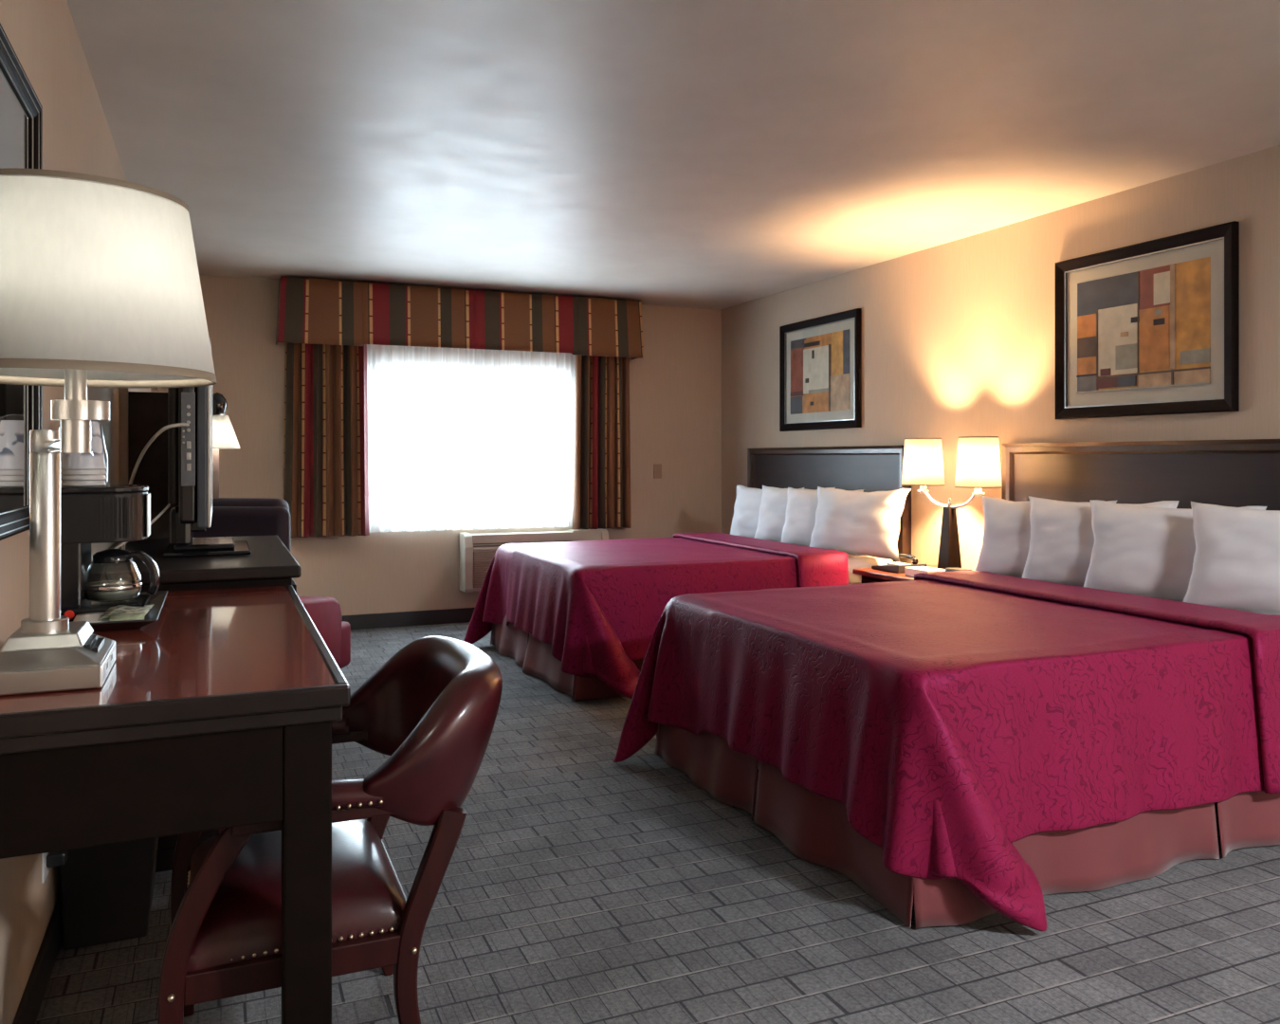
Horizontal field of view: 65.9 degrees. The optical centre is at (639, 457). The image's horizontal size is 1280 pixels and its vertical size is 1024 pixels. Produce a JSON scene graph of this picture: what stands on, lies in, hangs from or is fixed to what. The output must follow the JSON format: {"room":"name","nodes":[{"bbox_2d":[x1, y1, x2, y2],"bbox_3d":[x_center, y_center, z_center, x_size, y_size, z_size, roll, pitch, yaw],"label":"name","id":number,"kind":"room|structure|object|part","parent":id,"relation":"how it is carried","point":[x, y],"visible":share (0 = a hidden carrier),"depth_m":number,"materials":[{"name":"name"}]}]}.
{"room":"hotel room","nodes":[
{"label":"hotel room","id":0,"kind":"room"},
{"bbox_2d":[0,0,157,1023],"bbox_3d":[-1.445,-0.002,2.280,0.120,2.440,9.368,0,0,-23],"label":"wall","id":1,"kind":"structure","parent":0,"point":[77,137],"depth_m":2.29,"materials":[{"name":"beige paint"}]},
{"bbox_2d":[0,23,42,540],"bbox_3d":[-1.023,-0.308,1.477,0.024,0.908,1.420,0,0,-23],"label":"wall mirror","id":2,"kind":"object","parent":1,"relation":"attached to","point":[21,109],"visible":0.42,"depth_m":1.94,"materials":[{"name":"black metal"}]},
{"bbox_2d":[12,892,62,1023],"bbox_3d":[-1.384,1.165,2.306,0.012,0.105,9.128,0,0,-23],"label":"baseboard","id":3,"kind":"structure","parent":1,"relation":"attached to","point":[27,1011],"depth_m":2.20,"materials":[{"name":"grey plastic"}]},
{"bbox_2d":[41,849,67,883],"bbox_3d":[-1.367,0.918,2.309,0.044,0.120,0.080,0,0,-23],"label":"wall outlet","id":4,"kind":"object","parent":1,"relation":"attached to","point":[59,858],"visible":0.46,"depth_m":2.29,"materials":[{"name":"white plastic"}]},
{"bbox_3d":[-1.385,0.918,2.301,0.005,0.120,0.080,0,0,-23],"label":"plate","id":5,"kind":"part","parent":4,"relation":"part of","materials":[{"name":"white plastic"}]},
{"bbox_2d":[157,274,721,615],"bbox_3d":[-1.277,-0.002,7.378,4.187,2.440,0.120,0,0,-23],"label":"wall","id":6,"kind":"structure","parent":0,"point":[675,389],"depth_m":7.19,"materials":[{"name":"beige paint"}]},
{"bbox_2d":[283,342,369,538],"bbox_3d":[-2.162,-0.165,6.814,0.574,1.422,0.126,0,0,-17],"label":"drape","id":7,"kind":"object","parent":6,"relation":"hanging from","point":[326,459],"visible":0.91,"depth_m":6.80,"materials":[{"name":"multicoloured fabric"}]},
{"bbox_2d":[341,607,475,629],"bbox_3d":[-1.252,1.165,7.317,4.163,0.105,0.012,0,0,-23],"label":"baseboard","id":8,"kind":"structure","parent":6,"relation":"attached to","point":[448,615],"depth_m":7.13,"materials":[{"name":"grey plastic"}]},
{"bbox_2d":[275,275,643,359],"bbox_3d":[-1.231,-0.986,7.185,2.652,0.442,0.272,0,0,-23],"label":"window valance","id":9,"kind":"object","parent":6,"relation":"attached to","point":[310,310],"visible":1,"depth_m":7.01,"materials":[{"name":"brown striped fabric"}]},
{"bbox_2d":[366,344,574,532],"bbox_3d":[-1.208,-0.146,7.285,1.622,1.352,0.051,0,0,-23],"label":"sheer curtain","id":10,"kind":"object","parent":6,"relation":"hanging from","point":[459,439],"visible":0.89,"depth_m":7.26,"materials":[{"name":"white fabric"}]},
{"bbox_2d":[459,528,608,592],"bbox_3d":[-0.781,0.764,7.417,1.120,0.428,0.193,0,0,-23],"label":"air conditioner","id":11,"kind":"object","parent":6,"relation":"attached to","point":[477,551],"visible":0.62,"depth_m":7.21,"materials":[{"name":"beige plastic"}]},
{"bbox_2d":[473,550,495,587],"bbox_3d":[-0.751,0.814,7.346,0.990,0.258,0.026,0,0,-23],"label":"grille","id":12,"kind":"object","parent":11,"relation":"attached to","point":[482,559],"depth_m":7.17,"materials":[{"name":"beige plastic"}]},
{"bbox_3d":[-0.750,0.664,7.343,1.000,0.017,0.032,0,0,-23],"label":"rail","id":13,"kind":"part","parent":11,"relation":"part of","materials":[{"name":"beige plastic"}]},
{"bbox_3d":[-0.426,0.556,7.553,0.220,0.013,0.120,0,0,-23],"label":"control lid","id":14,"kind":"part","parent":11,"relation":"part of","materials":[{"name":"beige plastic"}]},
{"bbox_2d":[571,355,631,530],"bbox_3d":[-0.288,-0.165,7.631,0.497,1.422,0.139,0,0,-23],"label":"drape","id":15,"kind":"object","parent":6,"relation":"hanging from","point":[601,484],"visible":0.94,"depth_m":7.59,"materials":[{"name":"multicoloured fabric"}]},
{"bbox_2d":[653,464,661,478],"bbox_3d":[0.143,0.111,7.914,0.070,0.115,0.006,0,0,-23],"label":"switch plate","id":16,"kind":"object","parent":6,"relation":"attached to","point":[657,468],"visible":1,"depth_m":7.91,"materials":[{"name":"beige plastic"}]},
{"bbox_2d":[35,621,1279,1023],"bbox_3d":[0.536,1.268,3.124,4.427,0.100,9.368,0,0,-23],"label":"floor","id":17,"kind":"structure","parent":0,"point":[578,886],"depth_m":2.53,"materials":[{"name":"grey carpet"}]},
{"bbox_2d":[59,837,158,950],"bbox_3d":[-1.379,1.065,2.592,0.227,0.306,0.302,0,0,-23],"label":"trash can","id":18,"kind":"object","parent":17,"relation":"on","point":[107,890],"visible":0.62,"depth_m":2.47,"materials":[{"name":"black plastic"}]},
{"bbox_2d":[119,387,193,539],"bbox_3d":[-2.067,0.418,4.236,0.265,1.600,0.385,0,0,-23],"label":"cabinet","id":19,"kind":"object","parent":17,"relation":"on","point":[142,414],"visible":0.22,"depth_m":4.05,"materials":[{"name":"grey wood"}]},
{"bbox_2d":[0,585,350,1023],"bbox_3d":[-1.039,0.802,2.224,0.579,0.831,1.437,0,0,-23],"label":"writing desk","id":20,"kind":"object","parent":17,"relation":"on","point":[218,711],"visible":0.77,"depth_m":1.64,"materials":[{"name":"red wood"}]},
{"bbox_2d":[0,167,216,695],"bbox_3d":[-0.874,0.006,1.565,0.373,0.760,0.676,0,0,-23],"label":"desk lamp","id":21,"kind":"object","parent":20,"relation":"on","point":[100,286],"visible":1,"depth_m":1.34,"materials":[{"name":"white fabric"}]},
{"bbox_3d":[-0.917,-0.028,1.578,0.042,0.037,0.350,0,0,-35],"label":"swing arm","id":22,"kind":"part","parent":21,"relation":"part of","materials":[{"name":"silver metal"}]},
{"bbox_3d":[-0.814,-0.080,1.425,0.062,0.145,0.062,0,0,-23],"label":"socket stem","id":23,"kind":"part","parent":21,"relation":"part of","materials":[{"name":"silver metal"}]},
{"bbox_3d":[-0.814,-0.369,1.425,0.298,0.010,0.298,0,0,-23],"label":"shade trim","id":24,"kind":"part","parent":21,"relation":"part of","materials":[{"name":"white fabric"}]},
{"bbox_2d":[88,400,109,420],"bbox_3d":[-0.792,-0.068,1.430,0.044,0.027,0.044,0,0,-23],"label":"switch","id":25,"kind":"object","parent":21,"relation":"attached to","point":[97,410],"depth_m":1.42,"materials":[{"name":"silver metal"}]},
{"bbox_2d":[105,658,109,674],"bbox_3d":[-0.926,0.362,1.714,0.001,0.020,0.050,0,0,-23],"label":"socket","id":26,"kind":"object","parent":21,"relation":"attached to","point":[106,659],"depth_m":1.72,"materials":[{"name":"white plastic"}]},
{"bbox_3d":[-0.814,-0.243,1.425,0.372,0.257,0.372,0,0,-23],"label":"lamp shade","id":27,"kind":"part","parent":21,"relation":"part of","materials":[{"name":"white fabric"}]},
{"bbox_3d":[-0.814,-0.119,1.425,0.373,0.012,0.373,0,0,-23],"label":"shade trim","id":28,"kind":"part","parent":21,"relation":"part of","materials":[{"name":"white fabric"}]},
{"bbox_2d":[89,590,167,630],"bbox_3d":[-1.292,0.374,2.406,0.236,0.024,0.512,0,0,-23],"label":"serving tray","id":29,"kind":"object","parent":20,"relation":"on","point":[157,600],"visible":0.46,"depth_m":2.22,"materials":[{"name":"black plastic"}]},
{"bbox_2d":[73,612,127,622],"bbox_3d":[-1.213,0.366,2.239,0.125,0.019,0.100,0,0,-23],"label":"leaflet","id":30,"kind":"object","parent":29,"relation":"on","point":[90,617],"visible":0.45,"depth_m":2.23,"materials":[{"name":"white paper"}]},
{"bbox_2d":[98,604,153,620],"bbox_3d":[-1.181,0.355,2.274,0.106,0.018,0.110,0,0,-23],"label":"packet","id":31,"kind":"object","parent":30,"relation":"on","point":[120,609],"visible":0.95,"depth_m":2.28,"materials":[{"name":"paper"}]},
{"bbox_2d":[60,484,160,621],"bbox_3d":[-1.277,0.226,2.390,0.211,0.315,0.214,0,0,-23],"label":"coffee maker","id":32,"kind":"object","parent":29,"relation":"on","point":[107,513],"visible":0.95,"depth_m":2.30,"materials":[{"name":"black plastic"}]},
{"bbox_2d":[61,480,106,486],"bbox_3d":[-1.333,0.012,2.367,0.094,0.111,0.094,0,0,-23],"label":"paper cup","id":33,"kind":"object","parent":32,"relation":"on","point":[64,483],"visible":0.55,"depth_m":2.33,"materials":[{"name":"white paper"}]},
{"bbox_2d":[60,475,106,480],"bbox_3d":[-1.333,-0.001,2.367,0.095,0.111,0.095,0,0,-23],"label":"paper cup","id":34,"kind":"object","parent":33,"relation":"on","point":[64,477],"visible":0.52,"depth_m":2.33,"materials":[{"name":"white paper"}]},
{"bbox_2d":[60,469,106,475],"bbox_3d":[-1.333,-0.015,2.367,0.096,0.113,0.096,0,0,-23],"label":"paper cup","id":35,"kind":"object","parent":34,"relation":"on","point":[64,471],"visible":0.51,"depth_m":2.33,"materials":[{"name":"white paper"}]},
{"bbox_2d":[60,420,108,481],"bbox_3d":[-1.333,-0.021,2.367,0.104,0.160,0.106,0,0,-23],"label":"paper cup","id":36,"kind":"object","parent":35,"relation":"on","point":[95,460],"visible":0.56,"depth_m":2.34,"materials":[{"name":"white paper"}]},
{"bbox_3d":[-1.289,0.075,2.385,0.185,0.015,0.212,0,0,-23],"label":"lid","id":37,"kind":"part","parent":32,"relation":"part of","materials":[{"name":"black plastic"}]},
{"bbox_3d":[-1.272,0.235,2.382,0.087,0.031,0.087,0,0,-23],"label":"carafe lid","id":38,"kind":"part","parent":32,"relation":"part of","materials":[{"name":"black plastic"}]},
{"bbox_3d":[-1.220,0.141,2.301,0.071,0.095,0.004,0,0,-23],"label":"rib trim","id":39,"kind":"part","parent":32,"relation":"part of","materials":[{"name":"black plastic"}]},
{"bbox_3d":[-1.200,0.278,2.388,0.070,0.105,0.024,0,0,-5],"label":"carafe handle","id":40,"kind":"part","parent":32,"relation":"part of","materials":[{"name":"black plastic"}]},
{"bbox_2d":[109,612,145,621],"bbox_3d":[-1.153,0.358,2.219,0.070,0.011,0.031,0,0,-23],"label":"sachet","id":41,"kind":"object","parent":29,"relation":"on","point":[126,616],"visible":1,"depth_m":2.22,"materials":[{"name":"beige paper"}]},
{"bbox_3d":[-1.039,0.417,2.224,0.579,0.061,1.437,0,0,-23],"label":"edge moulding","id":42,"kind":"part","parent":20,"relation":"part of","materials":[{"name":"black wood"}]},
{"bbox_3d":[-0.577,0.818,1.708,0.078,0.800,0.078,0,0,-23],"label":"leg","id":43,"kind":"part","parent":20,"relation":"part of","materials":[{"name":"brown wood"}]},
{"bbox_2d":[91,535,301,872],"bbox_3d":[-1.559,0.774,3.496,0.620,0.888,1.285,0,0,-23],"label":"dresser","id":44,"kind":"object","parent":17,"relation":"on","point":[269,563],"visible":0.13,"depth_m":2.99,"materials":[{"name":"black wood"}]},
{"bbox_2d":[163,338,251,557],"bbox_3d":[-1.534,-0.021,3.508,0.270,0.702,0.964,0,0,-23],"label":"television","id":45,"kind":"object","parent":44,"relation":"on","point":[190,448],"visible":0.79,"depth_m":3.07,"materials":[{"name":"black plastic"}]},
{"bbox_2d":[100,503,170,565],"bbox_3d":[-1.546,0.222,3.061,0.222,0.212,0.035,0,0,-37],"label":"cable","id":46,"kind":"object","parent":45,"relation":"attached to","point":[169,504],"visible":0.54,"depth_m":3.08,"materials":[{"name":"plastic"}]},
{"bbox_2d":[121,422,189,549],"bbox_3d":[-1.593,0.109,3.163,0.499,0.432,0.086,0,0,41],"label":"cable","id":47,"kind":"object","parent":45,"relation":"attached to","point":[168,427],"visible":0.61,"depth_m":3.04,"materials":[{"name":"white plastic"}]},
{"bbox_3d":[-1.398,-0.057,3.054,0.040,0.290,0.008,0,0,-23],"label":"port panel","id":48,"kind":"part","parent":45,"relation":"part of","materials":[{"name":"grey plastic"}]},
{"bbox_3d":[-1.546,-0.077,3.504,0.028,0.590,0.960,0,0,-23],"label":"panel","id":49,"kind":"part","parent":45,"relation":"part of","materials":[{"name":"plastic"}]},
{"bbox_3d":[-1.185,0.510,3.324,0.016,0.235,0.595,0,0,-23],"label":"drawer","id":50,"kind":"part","parent":44,"relation":"part of","materials":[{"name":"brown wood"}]},
{"bbox_2d":[212,392,240,497],"bbox_3d":[-2.601,0.412,6.001,0.321,1.612,0.320,0,0,-23],"label":"lamp","id":51,"kind":"object","parent":17,"relation":"on","point":[224,436],"visible":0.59,"depth_m":5.94,"materials":[{"name":"white fabric"}]},
{"bbox_3d":[-2.604,0.563,5.999,0.085,1.310,0.080,0,0,-23],"label":"lamp post","id":52,"kind":"part","parent":51,"relation":"part of","materials":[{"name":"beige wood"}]},
{"bbox_3d":[-2.545,-0.156,5.981,0.232,0.204,0.232,0,0,-23],"label":"lamp shade","id":53,"kind":"part","parent":51,"relation":"part of","materials":[{"name":"white fabric"}]},
{"bbox_2d":[193,497,350,668],"bbox_3d":[-1.955,0.708,5.058,0.720,1.020,0.800,0,0,7],"label":"armchair","id":54,"kind":"object","parent":17,"relation":"on","point":[231,517],"visible":0.27,"depth_m":4.75,"materials":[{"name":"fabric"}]},
{"bbox_2d":[212,497,289,511],"bbox_3d":[-2.004,0.498,4.827,0.580,0.600,0.130,0,0,7],"label":"cushion","id":55,"kind":"object","parent":54,"relation":"on","point":[216,502],"depth_m":4.77,"materials":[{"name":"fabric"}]},
{"bbox_2d":[298,596,336,601],"bbox_3d":[-1.942,0.828,5.168,0.540,0.140,0.580,0,0,7],"label":"seat cushion","id":56,"kind":"object","parent":54,"relation":"on","point":[301,597],"depth_m":5.35,"materials":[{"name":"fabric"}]},
{"bbox_3d":[-1.650,0.889,4.961,0.090,0.417,0.560,0,0,7],"label":"arm","id":57,"kind":"part","parent":54,"relation":"part of","materials":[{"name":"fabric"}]},
{"bbox_3d":[-1.949,1.008,5.113,0.700,0.240,0.610,0,0,7],"label":"rail","id":58,"kind":"part","parent":54,"relation":"part of","materials":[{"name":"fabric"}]},
{"bbox_2d":[157,635,502,1023],"bbox_3d":[-0.627,0.821,2.049,0.646,0.802,0.630,0,0,-23],"label":"desk chair","id":59,"kind":"object","parent":17,"relation":"on","point":[432,707],"visible":0.84,"depth_m":1.84,"materials":[{"name":"leather"}]},
{"bbox_3d":[-0.949,0.920,2.186,0.160,0.594,0.034,0,0,-23],"label":"leg","id":60,"kind":"part","parent":59,"relation":"part of","materials":[{"name":"red wood"}]},
{"bbox_3d":[-0.881,0.884,1.925,0.009,0.009,0.398,0,0,-23],"label":"nailhead trim","id":61,"kind":"part","parent":59,"relation":"part of","materials":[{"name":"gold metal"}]},
{"bbox_3d":[-0.752,0.920,1.722,0.160,0.594,0.034,0,0,-23],"label":"leg","id":62,"kind":"part","parent":59,"relation":"part of","materials":[{"name":"red wood"}]},
{"bbox_3d":[-0.705,0.916,2.016,0.415,0.053,0.530,0,0,-23],"label":"seat rail","id":63,"kind":"part","parent":59,"relation":"part of","materials":[{"name":"red wood"}]},
{"bbox_3d":[-0.707,0.844,2.015,0.390,0.112,0.506,0,0,-23],"label":"seat","id":64,"kind":"part","parent":59,"relation":"part of","materials":[{"name":"leather"}]},
{"bbox_3d":[-0.618,0.884,1.785,0.342,0.009,0.009,0,0,-23],"label":"nailhead trim","id":65,"kind":"part","parent":59,"relation":"part of","materials":[{"name":"gold metal"}]},
{"bbox_3d":[-0.579,0.647,1.790,0.300,0.025,0.040,0,0,-23],"label":"arm rail","id":66,"kind":"part","parent":59,"relation":"part of","materials":[{"name":"red wood"}]},
{"bbox_3d":[-0.780,0.647,2.263,0.300,0.025,0.040,0,0,-23],"label":"arm rail","id":67,"kind":"part","parent":59,"relation":"part of","materials":[{"name":"red wood"}]},
{"bbox_3d":[-0.595,0.944,2.337,0.134,0.556,0.032,0,0,-23],"label":"leg","id":68,"kind":"part","parent":59,"relation":"part of","materials":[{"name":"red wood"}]},
{"bbox_3d":[-0.473,0.561,2.115,0.318,0.284,0.631,0,0,-23],"label":"backrest","id":69,"kind":"part","parent":59,"relation":"part of","materials":[{"name":"leather"}]},
{"bbox_3d":[-0.398,0.944,1.873,0.134,0.556,0.032,0,0,-23],"label":"leg","id":70,"kind":"part","parent":59,"relation":"part of","materials":[{"name":"red wood"}]},
{"bbox_2d":[490,553,897,700],"bbox_3d":[0.279,0.898,6.058,2.122,0.639,1.715,0,0,-23],"label":"bed","id":71,"kind":"object","parent":17,"relation":"on","point":[536,658],"visible":0.22,"depth_m":5.51,"materials":[{"name":"red fabric"}]},
{"bbox_2d":[463,531,848,698],"bbox_3d":[0.019,0.864,5.918,1.847,0.681,1.903,0,0,-23],"label":"coverlet","id":72,"kind":"object","parent":71,"relation":"on","point":[599,605],"visible":0.86,"depth_m":5.30,"materials":[{"name":"red fabric"}]},
{"bbox_2d":[730,484,804,538],"bbox_3d":[0.845,0.386,6.694,0.201,0.387,0.620,0,0,-40],"label":"pillow","id":73,"kind":"object","parent":71,"relation":"on","point":[747,504],"visible":0.43,"depth_m":6.74,"materials":[{"name":"white fabric"}]},
{"bbox_2d":[753,485,835,542],"bbox_3d":[0.983,0.382,6.372,0.199,0.395,0.621,0,0,-39],"label":"pillow","id":74,"kind":"object","parent":71,"relation":"on","point":[772,519],"visible":0.44,"depth_m":6.42,"materials":[{"name":"white fabric"}]},
{"bbox_2d":[780,487,864,555],"bbox_3d":[1.106,0.384,6.077,0.197,0.390,0.601,0,0,-40],"label":"pillow","id":75,"kind":"object","parent":71,"relation":"on","point":[801,507],"visible":0.44,"depth_m":6.11,"materials":[{"name":"white fabric"}]},
{"bbox_2d":[809,486,910,562],"bbox_3d":[1.255,0.376,5.736,0.198,0.406,0.681,0,0,-38],"label":"pillow","id":76,"kind":"object","parent":71,"relation":"on","point":[850,521],"visible":0.97,"depth_m":5.63,"materials":[{"name":"white fabric"}]},
{"bbox_3d":[0.313,0.719,6.080,2.025,0.279,1.560,0,0,-23],"label":"mattress","id":77,"kind":"part","parent":71,"relation":"part of","materials":[{"name":"white fabric"}]},
{"bbox_2d":[852,564,937,583],"bbox_3d":[1.594,0.918,5.229,0.562,0.600,0.810,0,0,-23],"label":"nightstand","id":78,"kind":"object","parent":17,"relation":"on","point":[868,575],"visible":0.09,"depth_m":5.32,"materials":[{"name":"brown wood"}]},
{"bbox_3d":[1.369,0.780,5.133,0.016,0.215,0.710,0,0,-23],"label":"drawer","id":79,"kind":"part","parent":78,"relation":"part of","materials":[{"name":"brown wood"}]},
{"bbox_2d":[871,552,926,573],"bbox_3d":[1.418,0.572,5.408,0.190,0.092,0.262,0,0,-23],"label":"telephone","id":80,"kind":"object","parent":78,"relation":"on","point":[893,567],"visible":0.84,"depth_m":5.32,"materials":[{"name":"white plastic"}]},
{"bbox_2d":[904,566,945,577],"bbox_3d":[1.475,0.596,5.108,0.120,0.045,0.180,0,0,-23],"label":"notepad","id":81,"kind":"object","parent":78,"relation":"on","point":[908,571],"visible":0.53,"depth_m":5.11,"materials":[{"name":"white paper"}]},
{"bbox_2d":[901,436,1002,569],"bbox_3d":[1.645,0.256,5.245,0.227,0.725,0.657,0,0,-23],"label":"bedside lamp","id":82,"kind":"object","parent":78,"relation":"on","point":[978,458],"visible":0.92,"depth_m":5.21,"materials":[{"name":"white fabric"}]},
{"bbox_3d":[1.560,0.023,5.443,0.226,0.254,0.226,0,0,-23],"label":"lamp shade","id":83,"kind":"part","parent":82,"relation":"part of","materials":[{"name":"white fabric"}]},
{"bbox_2d":[917,485,929,493],"bbox_3d":[1.582,0.058,5.452,0.145,0.280,0.168,0,0,-23],"label":"socket","id":84,"kind":"object","parent":82,"relation":"attached to","point":[923,488],"depth_m":5.42,"materials":[{"name":"white plastic"}]},
{"bbox_3d":[1.645,0.216,5.245,0.032,0.113,0.418,0,0,-23],"label":"curved arm","id":85,"kind":"part","parent":82,"relation":"part of","materials":[{"name":"silver metal"}]},
{"bbox_2d":[971,488,984,496],"bbox_3d":[1.750,0.058,5.057,0.145,0.280,0.168,0,0,-23],"label":"socket","id":86,"kind":"object","parent":82,"relation":"attached to","point":[977,491],"depth_m":5.03,"materials":[{"name":"white plastic"}]},
{"bbox_3d":[1.729,0.023,5.047,0.226,0.254,0.226,0,0,-23],"label":"lamp shade","id":87,"kind":"part","parent":82,"relation":"part of","materials":[{"name":"white fabric"}]},
{"bbox_2d":[945,567,971,571],"bbox_3d":[1.595,0.587,4.952,0.101,0.062,0.110,0,0,-23],"label":"notepad","id":88,"kind":"object","parent":78,"relation":"on","point":[946,569],"visible":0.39,"depth_m":4.94,"materials":[{"name":"white paper"}]},
{"bbox_2d":[654,723,1279,929],"bbox_3d":[1.321,0.898,3.683,2.090,0.639,1.706,0,0,-23],"label":"bed","id":89,"kind":"object","parent":17,"relation":"on","point":[815,829],"visible":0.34,"depth_m":2.92,"materials":[{"name":"red fabric"}]},
{"bbox_2d":[612,570,1279,931],"bbox_3d":[1.053,0.864,3.544,1.847,0.681,1.903,0,0,-23],"label":"coverlet","id":90,"kind":"object","parent":89,"relation":"on","point":[955,718],"visible":1,"depth_m":2.91,"materials":[{"name":"red fabric"}]},
{"bbox_2d":[974,495,1116,577],"bbox_3d":[1.806,0.382,4.452,0.197,0.395,0.641,0,0,-39],"label":"pillow","id":91,"kind":"object","parent":89,"relation":"on","point":[1006,539],"visible":0.44,"depth_m":4.51,"materials":[{"name":"white fabric"}]},
{"bbox_2d":[1022,495,1179,586],"bbox_3d":[1.923,0.377,4.182,0.201,0.404,0.643,0,0,-38],"label":"pillow","id":92,"kind":"object","parent":89,"relation":"on","point":[1062,537],"visible":0.45,"depth_m":4.22,"materials":[{"name":"white fabric"}]},
{"bbox_2d":[1083,499,1266,602],"bbox_3d":[2.061,0.378,3.860,0.199,0.402,0.662,0,0,-39],"label":"pillow","id":93,"kind":"object","parent":89,"relation":"on","point":[1150,552],"visible":0.56,"depth_m":3.87,"materials":[{"name":"white fabric"}]},
{"bbox_2d":[1182,501,1279,615],"bbox_3d":[2.229,0.372,3.424,0.201,0.414,0.661,0,0,-36],"label":"pillow","id":94,"kind":"object","parent":89,"relation":"on","point":[1236,563],"visible":0.91,"depth_m":3.48,"materials":[{"name":"white fabric"}]},
{"bbox_2d":[66,0,1279,309],"bbox_3d":[0.536,-1.272,3.124,4.427,0.100,9.368,0,0,-23],"label":"ceiling","id":95,"kind":"structure","parent":0,"point":[697,154],"depth_m":3.61,"materials":[{"name":"paint"}]},
{"bbox_2d":[721,145,1279,570],"bbox_3d":[2.517,-0.002,3.969,0.120,2.440,9.368,0,0,-23],"label":"wall","id":96,"kind":"structure","parent":0,"point":[959,336],"depth_m":5.36,"materials":[{"name":"beige paint"}]},
{"bbox_2d":[779,308,861,431],"bbox_3d":[1.224,-0.578,6.802,0.033,0.769,0.965,0,0,-23],"label":"framed picture","id":97,"kind":"object","parent":96,"relation":"attached to","point":[820,358],"visible":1,"depth_m":6.77,"materials":[{"name":"black wood"}]},
{"bbox_2d":[790,329,849,414],"bbox_3d":[1.231,-0.578,6.806,0.005,0.529,0.725,0,0,-23],"label":"print","id":98,"kind":"object","parent":97,"relation":"attached to","point":[819,359],"depth_m":6.78,"materials":[{"name":"multicoloured paper"}]},
{"bbox_2d":[747,445,911,554],"bbox_3d":[1.225,0.263,6.762,0.064,0.670,1.880,0,0,-23],"label":"headboard","id":99,"kind":"object","parent":96,"relation":"attached to","point":[870,468],"visible":0.46,"depth_m":6.56,"materials":[{"name":"brown wood"}]},
{"bbox_2d":[1001,438,1279,511],"bbox_3d":[2.280,0.263,4.288,0.064,0.670,1.880,0,0,-23],"label":"headboard","id":100,"kind":"object","parent":96,"relation":"attached to","point":[1246,472],"visible":0.51,"depth_m":4.37,"materials":[{"name":"brown wood"}]},
{"bbox_2d":[1055,220,1239,419],"bbox_3d":[2.234,-0.573,4.434,0.033,0.770,0.935,0,0,-23],"label":"framed picture","id":101,"kind":"object","parent":96,"relation":"attached to","point":[1149,327],"visible":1,"depth_m":4.37,"materials":[{"name":"black wood"}]},
{"bbox_2d":[1076,256,1210,393],"bbox_3d":[2.240,-0.573,4.436,0.007,0.530,0.695,0,0,-23],"label":"print","id":102,"kind":"object","parent":101,"relation":"attached to","point":[1145,328],"depth_m":4.40,"materials":[{"name":"paper"}]}
]}

